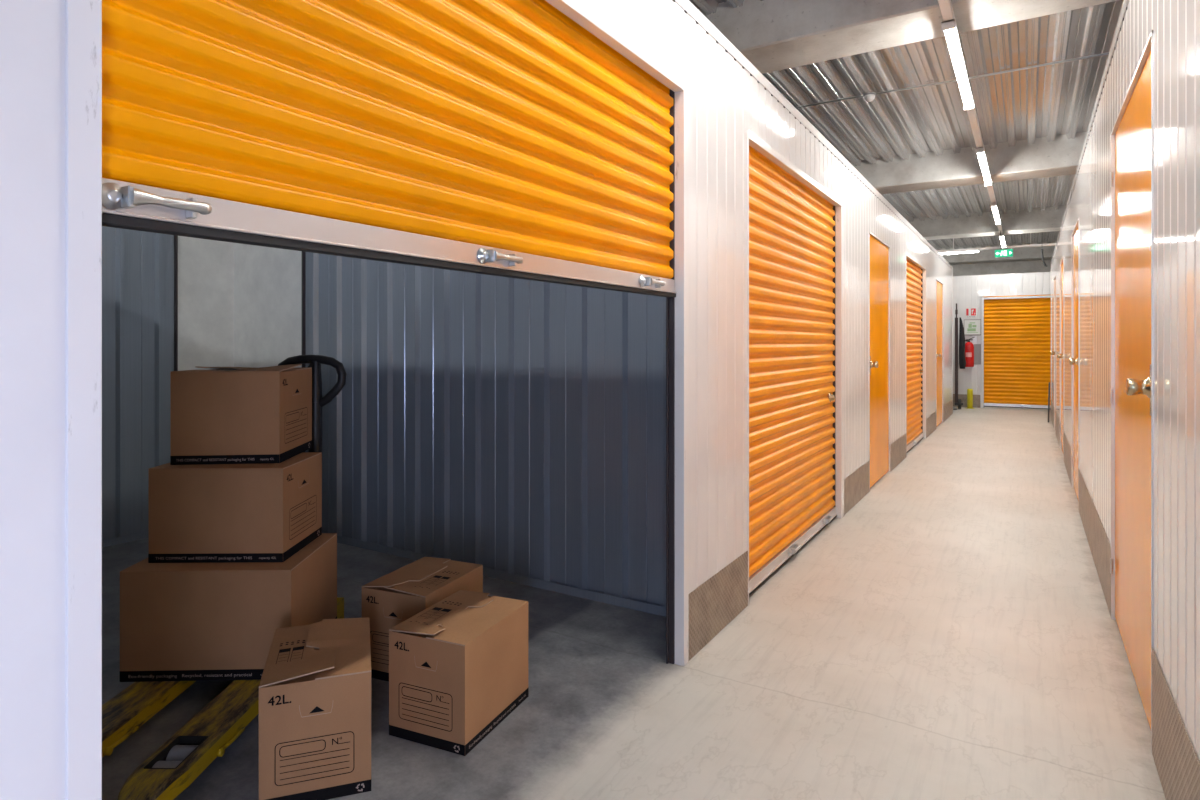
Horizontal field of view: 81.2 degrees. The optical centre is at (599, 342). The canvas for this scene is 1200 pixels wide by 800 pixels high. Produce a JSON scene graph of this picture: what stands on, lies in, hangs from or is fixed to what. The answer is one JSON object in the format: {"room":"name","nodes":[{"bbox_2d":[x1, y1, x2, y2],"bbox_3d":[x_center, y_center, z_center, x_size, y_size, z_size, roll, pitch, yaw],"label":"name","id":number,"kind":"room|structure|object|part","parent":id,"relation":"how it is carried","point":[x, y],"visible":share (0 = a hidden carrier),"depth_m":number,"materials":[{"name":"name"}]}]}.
{"room":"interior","nodes":[
{"label":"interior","id":0,"kind":"room"},
{"bbox_2d":[102,226,173,547],"bbox_3d":[-3.572,-0.010,3.837,0.062,2.620,2.380,0,0,31],"label":"wall","id":1,"kind":"structure","parent":0,"point":[138,266],"depth_m":4.63,"materials":[{"name":"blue metal"}]},
{"bbox_2d":[0,0,951,799],"bbox_3d":[0.888,-0.048,3.765,0.045,2.695,21.350,0,0,31],"label":"wall","id":2,"kind":"structure","parent":0,"point":[726,102],"depth_m":2.37,"materials":[{"name":"white metal"}]},
{"bbox_2d":[65,0,688,799],"bbox_3d":[-0.358,-0.005,2.024,0.366,2.610,2.162,0,0,31],"label":"roller shutter","id":3,"kind":"object","parent":2,"relation":"attached to","point":[535,140],"visible":1,"depth_m":1.52,"materials":[{"name":"orange metal"}]},
{"bbox_2d":[102,182,121,209],"bbox_3d":[-0.754,-0.228,1.085,0.012,0.042,0.042,0,0,31],"label":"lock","id":4,"kind":"object","parent":3,"relation":"in","point":[111,191],"depth_m":1.08,"materials":[{"name":"grey metal"}]},
{"bbox_2d":[477,248,487,263],"bbox_3d":[-0.301,-0.228,1.825,0.012,0.042,0.042,0,0,31],"label":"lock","id":5,"kind":"object","parent":3,"relation":"in","point":[482,253],"depth_m":1.82,"materials":[{"name":"grey metal"}]},
{"bbox_2d":[639,275,645,286],"bbox_3d":[0.161,-0.228,2.580,0.012,0.042,0.042,0,0,31],"label":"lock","id":6,"kind":"object","parent":3,"relation":"in","point":[642,278],"depth_m":2.57,"materials":[{"name":"grey metal"}]},
{"bbox_2d":[747,130,841,605],"bbox_3d":[1.108,-0.005,4.421,0.366,2.610,2.070,0,0,31],"label":"roller shutter","id":7,"kind":"object","parent":2,"relation":"attached to","point":[794,223],"visible":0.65,"depth_m":4.23,"materials":[{"name":"orange metal"}]},
{"bbox_2d":[673,0,952,269],"bbox_3d":[0.875,-1.369,3.749,0.058,0.060,21.394,0,0,31],"label":"trim","id":8,"kind":"structure","parent":2,"relation":"attached to","point":[688,7],"depth_m":3.87,"materials":[{"name":"white metal"}]},
{"bbox_2d":[689,399,952,659],"bbox_3d":[0.909,1.161,3.752,0.004,0.272,21.344,0,0,31],"label":"baseboard","id":9,"kind":"structure","parent":2,"relation":"attached to","point":[716,602],"depth_m":3.24,"materials":[{"name":"metal"}]},
{"bbox_2d":[842,201,843,516],"bbox_3d":[1.792,0.122,5.238,0.051,2.356,0.072,0,0,31],"label":"trim","id":10,"kind":"structure","parent":2,"relation":"attached to","point":[842,201],"depth_m":5.21,"materials":[{"name":"white metal"}]},
{"bbox_2d":[869,232,890,491],"bbox_3d":[2.637,0.165,6.569,0.104,2.270,1.089,0,0,31],"label":"door","id":11,"kind":"structure","parent":2,"relation":"in","point":[879,251],"depth_m":6.60,"materials":[{"name":"orange metal"}]},
{"bbox_3d":[2.415,0.190,6.167,0.063,0.068,0.068,0,0,31],"label":"knob","id":12,"kind":"part","parent":11,"relation":"part of","materials":[{"name":"silver metal"}]},
{"bbox_2d":[906,252,925,456],"bbox_3d":[3.800,0.005,8.823,0.366,2.590,1.840,0,0,31],"label":"roller shutter","id":13,"kind":"object","parent":2,"relation":"attached to","point":[915,270],"visible":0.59,"depth_m":8.96,"materials":[{"name":"orange metal"}]},
{"bbox_2d":[936,279,942,426],"bbox_3d":[5.339,0.165,10.988,0.104,2.270,1.020,0,0,31],"label":"door","id":14,"kind":"structure","parent":2,"relation":"in","point":[939,285],"depth_m":11.07,"materials":[{"name":"orange metal"}]},
{"bbox_2d":[952,270,952,398],"bbox_3d":[6.451,-0.047,12.861,0.054,2.694,0.036,0,0,31],"label":"trim","id":15,"kind":"structure","parent":2,"relation":"attached to","point":[952,270],"depth_m":12.83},
{"bbox_2d":[306,252,665,616],"bbox_3d":[-0.762,-0.010,4.016,2.930,2.620,0.062,0,0,31],"label":"wall","id":16,"kind":"structure","parent":0,"point":[515,428],"depth_m":3.90,"materials":[{"name":"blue metal"}]},
{"bbox_2d":[174,235,305,451],"bbox_3d":[-2.482,-0.010,4.817,0.960,2.620,0.042,0,0,4],"label":"trim","id":17,"kind":"structure","parent":16,"relation":"attached to","point":[175,236],"depth_m":4.85,"materials":[{"name":"grey metal"}]},
{"bbox_2d":[102,407,1165,799],"bbox_3d":[2.346,1.360,6.712,15.000,0.120,27.900,0,0,31],"label":"floor","id":18,"kind":"structure","parent":0,"point":[952,634],"depth_m":2.70,"materials":[{"name":"concrete"}]},
{"bbox_2d":[102,355,346,799],"bbox_3d":[-1.410,0.677,2.624,0.514,1.245,1.511,0,0,1],"label":"truck","id":19,"kind":"object","parent":18,"relation":"on","point":[168,771],"visible":0.44,"depth_m":2.26,"materials":[{"name":"yellow paint"}]},
{"bbox_3d":[-1.518,1.260,2.221,0.017,0.023,0.142,0,0,1],"label":"push rod","id":20,"kind":"part","parent":19,"relation":"part of","materials":[{"name":"yellow paint"}]},
{"bbox_2d":[120,533,336,681],"bbox_3d":[-1.422,1.013,2.752,0.605,0.394,0.487,0,0,-2],"label":"cardboard box","id":21,"kind":"object","parent":19,"relation":"on","point":[179,621],"visible":0.76,"depth_m":2.51,"materials":[{"name":"brown cardboard"}]},
{"bbox_2d":[148,452,321,562],"bbox_3d":[-1.430,0.641,2.789,0.497,0.350,0.380,0,0,-1],"label":"cardboard box","id":22,"kind":"object","parent":21,"relation":"on","point":[266,512],"visible":0.88,"depth_m":2.60,"materials":[{"name":"brown cardboard"}]},
{"bbox_2d":[170,364,311,464],"bbox_3d":[-1.459,0.277,2.890,0.402,0.377,0.402,0,0,-5],"label":"cardboard box","id":23,"kind":"object","parent":22,"relation":"on","point":[220,415],"visible":1,"depth_m":2.70,"materials":[{"name":"brown cardboard"}]},
{"bbox_3d":[-1.168,1.260,2.215,0.017,0.023,0.142,0,0,1],"label":"push rod","id":24,"kind":"part","parent":19,"relation":"part of","materials":[{"name":"yellow paint"}]},
{"bbox_3d":[-1.409,1.200,3.090,0.500,0.140,0.160,0,0,1],"label":"heel frame","id":25,"kind":"part","parent":19,"relation":"part of","materials":[{"name":"yellow paint"}]},
{"bbox_2d":[178,236,301,370],"bbox_3d":[-2.489,-0.540,4.848,0.855,3.680,0.445,0,0,31],"label":"column","id":26,"kind":"structure","parent":18,"relation":"on","point":[240,305],"depth_m":5.01,"materials":[{"name":"paint"}]},
{"bbox_2d":[259,617,371,799],"bbox_3d":[-0.871,1.112,2.180,0.298,0.376,0.417,0,0,-19],"label":"cardboard box","id":27,"kind":"object","parent":18,"relation":"on","point":[315,684],"visible":1,"depth_m":2.00,"materials":[{"name":"brown cardboard"}]},
{"bbox_2d":[362,557,482,681],"bbox_3d":[-0.717,1.116,2.868,0.302,0.368,0.407,0,0,22],"label":"cardboard box","id":28,"kind":"object","parent":18,"relation":"on","point":[393,598],"visible":0.43,"depth_m":2.72,"materials":[{"name":"brown cardboard"}]},
{"bbox_2d":[389,590,528,755],"bbox_3d":[-0.482,1.118,2.449,0.302,0.364,0.407,0,0,23],"label":"cardboard box","id":29,"kind":"object","parent":18,"relation":"on","point":[458,667],"visible":1,"depth_m":2.30,"materials":[{"name":"brown cardboard"}]},
{"bbox_2d":[953,303,962,409],"bbox_3d":[7.018,0.260,13.701,0.160,2.080,0.300,0,0,31],"label":"hand truck","id":30,"kind":"object","parent":18,"relation":"on","point":[957,401],"visible":1,"depth_m":13.75,"materials":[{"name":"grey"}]},
{"bbox_2d":[959,317,965,368],"bbox_3d":[7.051,0.000,13.629,0.102,1.000,0.115,0,0,-26],"label":"jacket","id":31,"kind":"object","parent":30,"relation":"hanging from","point":[962,361],"visible":1,"depth_m":13.60,"materials":[{"name":"black fabric"}]},
{"bbox_2d":[967,389,974,408],"bbox_3d":[7.365,1.105,13.934,0.170,0.390,0.170,0,0,31],"label":"bollard","id":32,"kind":"object","parent":18,"relation":"on","point":[969,391],"visible":1,"depth_m":13.89,"materials":[{"name":"yellow paint"}]},
{"bbox_2d":[1048,382,1049,421],"bbox_3d":[7.528,0.987,11.737,0.024,0.632,0.697,0,0,34],"label":"rod","id":33,"kind":"object","parent":18,"relation":"on","point":[1049,382],"visible":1,"depth_m":11.73,"materials":[{"name":"grey metal"}]},
{"bbox_2d":[689,0,1123,249],"bbox_3d":[2.338,-2.450,6.717,14.982,0.100,27.900,0,0,31],"label":"ceiling","id":34,"kind":"structure","parent":0,"point":[1048,101],"depth_m":6.99,"materials":[{"name":"silver metal"}]},
{"bbox_2d":[698,0,1117,73],"bbox_3d":[1.344,-2.277,5.074,15.000,0.395,0.500,0,0,31],"label":"ceiling beam","id":35,"kind":"structure","parent":34,"relation":"attached to","point":[773,35],"depth_m":4.73,"materials":[{"name":"concrete"}]},
{"bbox_2d":[938,0,1002,233],"bbox_3d":[2.208,-2.047,4.423,0.060,0.070,23.650,0,0,31],"label":"rail","id":36,"kind":"object","parent":35,"relation":"attached to","point":[946,8],"visible":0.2,"depth_m":6.33,"materials":[{"name":"white metal"}]},
{"bbox_2d":[941,19,973,110],"bbox_3d":[2.633,-1.983,5.118,0.080,0.054,1.780,0,0,31],"label":"ceiling light","id":37,"kind":"object","parent":36,"relation":"attached to","point":[949,27],"visible":1,"depth_m":4.91,"materials":[{"name":"white plastic"}]},
{"bbox_2d":[946,29,971,107],"bbox_3d":[2.633,-1.978,5.118,0.050,0.030,1.738,0,0,31],"label":"diffuser","id":38,"kind":"object","parent":37,"relation":"attached to","point":[952,36],"depth_m":4.99,"materials":[{"name":"white plastic"}]},
{"bbox_2d":[975,147,991,185],"bbox_3d":[4.365,-1.983,7.950,0.080,0.054,1.780,0,0,31],"label":"ceiling light","id":39,"kind":"object","parent":36,"relation":"attached to","point":[980,151],"visible":1,"depth_m":7.80,"materials":[{"name":"white plastic"}]},
{"bbox_2d":[978,153,989,184],"bbox_3d":[4.365,-1.978,7.950,0.050,0.030,1.738,0,0,31],"label":"diffuser","id":40,"kind":"object","parent":39,"relation":"attached to","point":[982,158],"depth_m":7.91,"materials":[{"name":"white plastic"}]},
{"bbox_2d":[990,203,1000,224],"bbox_3d":[6.097,-1.983,10.783,0.080,0.054,1.780,0,0,31],"label":"ceiling light","id":41,"kind":"object","parent":36,"relation":"attached to","point":[993,206],"visible":1,"depth_m":10.64,"materials":[{"name":"white plastic"}]},
{"bbox_2d":[992,206,999,223],"bbox_3d":[6.097,-1.978,10.783,0.050,0.030,1.738,0,0,31],"label":"diffuser","id":42,"kind":"object","parent":41,"relation":"attached to","point":[994,208],"depth_m":10.78,"materials":[{"name":"white plastic"}]},
{"bbox_2d":[999,234,1005,247],"bbox_3d":[7.829,-1.983,13.615,0.080,0.054,1.780,0,0,31],"label":"ceiling light","id":43,"kind":"object","parent":36,"relation":"attached to","point":[1003,243],"visible":0.98,"depth_m":13.59,"materials":[{"name":"white plastic"}]},
{"bbox_2d":[995,231,1012,256],"bbox_3d":[7.222,-1.776,12.521,0.280,0.472,0.042,0,0,31],"label":"exit sign","id":44,"kind":"object","parent":36,"relation":"hanging from","point":[1006,252],"visible":1,"depth_m":12.50,"materials":[{"name":"teal plastic"}]},
{"bbox_2d":[795,52,1108,108],"bbox_3d":[3.064,-2.385,6.449,7.500,0.028,0.018,0,0,31],"label":"conduit","id":45,"kind":"object","parent":34,"relation":"attached to","point":[1107,53],"visible":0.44,"depth_m":6.27,"materials":[{"name":"grey metal"}]},
{"bbox_2d":[863,92,875,101],"bbox_3d":[2.595,-2.362,6.736,0.116,0.064,0.116,0,0,31],"label":"smoke detector","id":46,"kind":"object","parent":45,"relation":"attached to","point":[870,96],"visible":1,"depth_m":6.70,"materials":[{"name":"white plastic"}]},
{"bbox_2d":[849,132,1086,193],"bbox_3d":[4.025,-2.277,9.459,15.000,0.395,0.500,0,0,31],"label":"ceiling beam","id":47,"kind":"structure","parent":34,"relation":"attached to","point":[1060,156],"depth_m":8.81,"materials":[{"name":"concrete"}]},
{"bbox_2d":[906,206,1065,239],"bbox_3d":[6.702,-2.277,13.836,15.000,0.395,0.500,0,0,31],"label":"ceiling beam","id":48,"kind":"structure","parent":34,"relation":"attached to","point":[1049,220],"depth_m":13.19,"materials":[{"name":"concrete"}]},
{"bbox_2d":[936,241,1055,264],"bbox_3d":[9.388,-2.277,18.230,15.000,0.395,0.500,0,0,31],"label":"ceiling beam","id":49,"kind":"structure","parent":34,"relation":"attached to","point":[1025,253],"depth_m":17.62,"materials":[{"name":"concrete"}]},
{"bbox_2d":[937,233,1055,251],"bbox_3d":[7.778,-2.231,15.405,7.200,0.438,0.060,0,0,31],"label":"rail","id":50,"kind":"object","parent":34,"relation":"hanging from","point":[1030,244],"visible":0.23,"depth_m":14.93,"materials":[{"name":"white metal"}]},
{"bbox_2d":[938,250,978,254],"bbox_3d":[7.437,-1.986,15.613,1.800,0.046,0.076,0,0,31],"label":"ceiling light","id":51,"kind":"object","parent":50,"relation":"attached to","point":[970,251],"visible":0.38,"depth_m":15.33,"materials":[{"name":"white plastic"}]},
{"bbox_2d":[1041,249,1046,266],"bbox_3d":[8.897,-1.982,14.017,0.114,0.937,0.036,0,0,31],"label":"hanging cable","id":52,"kind":"object","parent":34,"relation":"hanging from","point":[1042,256],"visible":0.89,"depth_m":14.02,"materials":[{"name":"grey plastic"}]},
{"bbox_2d":[951,259,1050,275],"bbox_3d":[9.662,-0.540,18.677,15.000,3.920,0.150,0,0,31],"label":"wall","id":53,"kind":"structure","parent":0,"point":[1030,266],"depth_m":18.14,"materials":[{"name":"concrete"}]},
{"bbox_2d":[953,272,1050,407],"bbox_3d":[7.607,-0.028,14.070,8.700,2.655,0.045,0,0,31],"label":"wall","id":54,"kind":"structure","parent":0,"point":[968,291],"depth_m":14.05,"materials":[{"name":"white metal"}]},
{"bbox_2d":[953,394,979,407],"bbox_3d":[5.753,1.169,15.175,4.385,0.257,0.004,0,0,31],"label":"baseboard","id":55,"kind":"structure","parent":54,"relation":"attached to","point":[976,398],"depth_m":14.17,"materials":[{"name":"metal"}]},
{"bbox_2d":[965,337,973,366],"bbox_3d":[7.395,0.176,14.038,0.217,0.607,0.186,0,0,-18],"label":"fire extinguisher","id":56,"kind":"object","parent":54,"relation":"attached to","point":[969,347],"visible":0.79,"depth_m":13.96,"materials":[{"name":"red metal"}]},
{"bbox_2d":[966,308,975,317],"bbox_3d":[7.482,-0.603,14.116,0.170,0.195,0.007,0,0,31],"label":"sign","id":57,"kind":"object","parent":54,"relation":"attached to","point":[970,312],"visible":1,"depth_m":14.11,"materials":[{"name":"white paper"}]},
{"bbox_2d":[964,319,980,334],"bbox_3d":[7.501,-0.314,14.099,0.304,0.318,0.015,0,0,31],"label":"framed piece","id":58,"kind":"object","parent":54,"relation":"attached to","point":[971,327],"visible":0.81,"depth_m":14.10,"materials":[{"name":"white paper"}]},
{"bbox_2d":[974,344,980,363],"bbox_3d":[7.580,0.225,14.057,0.128,0.410,0.006,0,0,31],"label":"wall plate","id":59,"kind":"object","parent":54,"relation":"attached to","point":[977,347],"visible":1,"depth_m":14.06,"materials":[{"name":"grey"}]},
{"bbox_2d":[953,272,1045,276],"bbox_3d":[7.607,-1.360,14.071,8.700,0.010,0.054,0,0,31],"label":"trim","id":60,"kind":"structure","parent":54,"relation":"attached to","point":[1034,272],"depth_m":13.86,"materials":[{"name":"white metal"}]},
{"bbox_2d":[981,295,1050,408],"bbox_3d":[8.418,0.068,13.715,1.655,2.465,0.366,0,0,31],"label":"roller shutter","id":61,"kind":"object","parent":54,"relation":"attached to","point":[1015,330],"visible":0.62,"depth_m":13.72,"materials":[{"name":"orange metal"}]},
{"bbox_2d":[1051,0,1199,761],"bbox_3d":[2.186,-0.048,2.883,0.045,2.695,21.200,0,0,31],"label":"wall","id":62,"kind":"structure","parent":0,"point":[1175,24],"depth_m":1.99,"materials":[{"name":"white metal"}]},
{"bbox_2d":[1051,275,1055,429],"bbox_3d":[6.657,0.165,10.253,0.104,2.270,0.800,0,0,31],"label":"door","id":63,"kind":"structure","parent":62,"relation":"in","point":[1054,351],"depth_m":10.38,"materials":[{"name":"orange metal"}]},
{"bbox_3d":[6.680,0.165,10.239,0.049,2.270,0.800,0,0,31],"label":"frame","id":64,"kind":"part","parent":63,"relation":"part of","materials":[{"name":"metal"}]},
{"bbox_3d":[6.684,0.165,10.236,0.030,2.246,0.776,0,0,31],"label":"panel","id":65,"kind":"part","parent":63,"relation":"part of","materials":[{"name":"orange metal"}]},
{"bbox_2d":[1057,255,1063,454],"bbox_3d":[5.397,0.165,8.193,0.104,2.270,1.130,0,0,31],"label":"door","id":66,"kind":"structure","parent":62,"relation":"in","point":[1061,281],"depth_m":8.28,"materials":[{"name":"orange metal"}]},
{"bbox_3d":[5.129,0.145,7.794,0.063,0.068,0.068,0,0,31],"label":"knob","id":67,"kind":"part","parent":66,"relation":"part of","materials":[{"name":"silver metal"}]},
{"bbox_3d":[5.421,0.165,8.178,0.049,2.270,1.130,0,0,31],"label":"frame","id":68,"kind":"part","parent":66,"relation":"part of","materials":[{"name":"orange metal"}]},
{"bbox_3d":[5.425,0.165,8.176,0.030,2.246,1.106,0,0,31],"label":"panel","id":69,"kind":"part","parent":66,"relation":"part of","materials":[{"name":"orange metal"}]},
{"bbox_2d":[1069,218,1078,501],"bbox_3d":[3.973,0.165,5.863,0.104,2.270,1.050,0,0,31],"label":"door","id":70,"kind":"structure","parent":62,"relation":"in","point":[1074,360],"depth_m":6.01,"materials":[{"name":"orange metal"}]},
{"bbox_3d":[3.726,0.145,5.499,0.063,0.068,0.068,0,0,31],"label":"knob","id":71,"kind":"part","parent":70,"relation":"part of","materials":[{"name":"silver metal"}]},
{"bbox_3d":[4.000,0.165,5.847,0.030,2.246,1.026,0,0,31],"label":"panel","id":72,"kind":"part","parent":70,"relation":"part of","materials":[{"name":"orange metal"}]},
{"bbox_2d":[1051,0,1127,263],"bbox_3d":[2.178,-1.369,2.865,0.058,0.060,21.244,0,0,31],"label":"trim","id":73,"kind":"structure","parent":62,"relation":"attached to","point":[1124,7],"depth_m":3.86,"materials":[{"name":"white metal"}]},
{"bbox_2d":[1051,400,1199,799],"bbox_3d":[2.164,1.131,2.896,0.004,0.332,21.194,0,0,31],"label":"baseboard","id":74,"kind":"structure","parent":62,"relation":"attached to","point":[1177,763],"depth_m":2.05,"materials":[{"name":"metal"}]},
{"bbox_2d":[1110,30,1152,752],"bbox_3d":[2.077,0.155,2.762,0.104,2.290,1.280,0,0,31],"label":"door","id":75,"kind":"structure","parent":62,"relation":"in","point":[1131,174],"depth_m":2.68,"materials":[{"name":"orange metal"}]},
{"bbox_3d":[1.770,0.145,2.299,0.063,0.068,0.068,0,0,31],"label":"knob","id":76,"kind":"part","parent":75,"relation":"part of","materials":[{"name":"silver metal"}]},
{"bbox_3d":[1.799,0.155,2.281,0.006,0.170,0.052,0,0,31],"label":"handle plate","id":77,"kind":"part","parent":75,"relation":"part of","materials":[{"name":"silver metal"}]}
]}

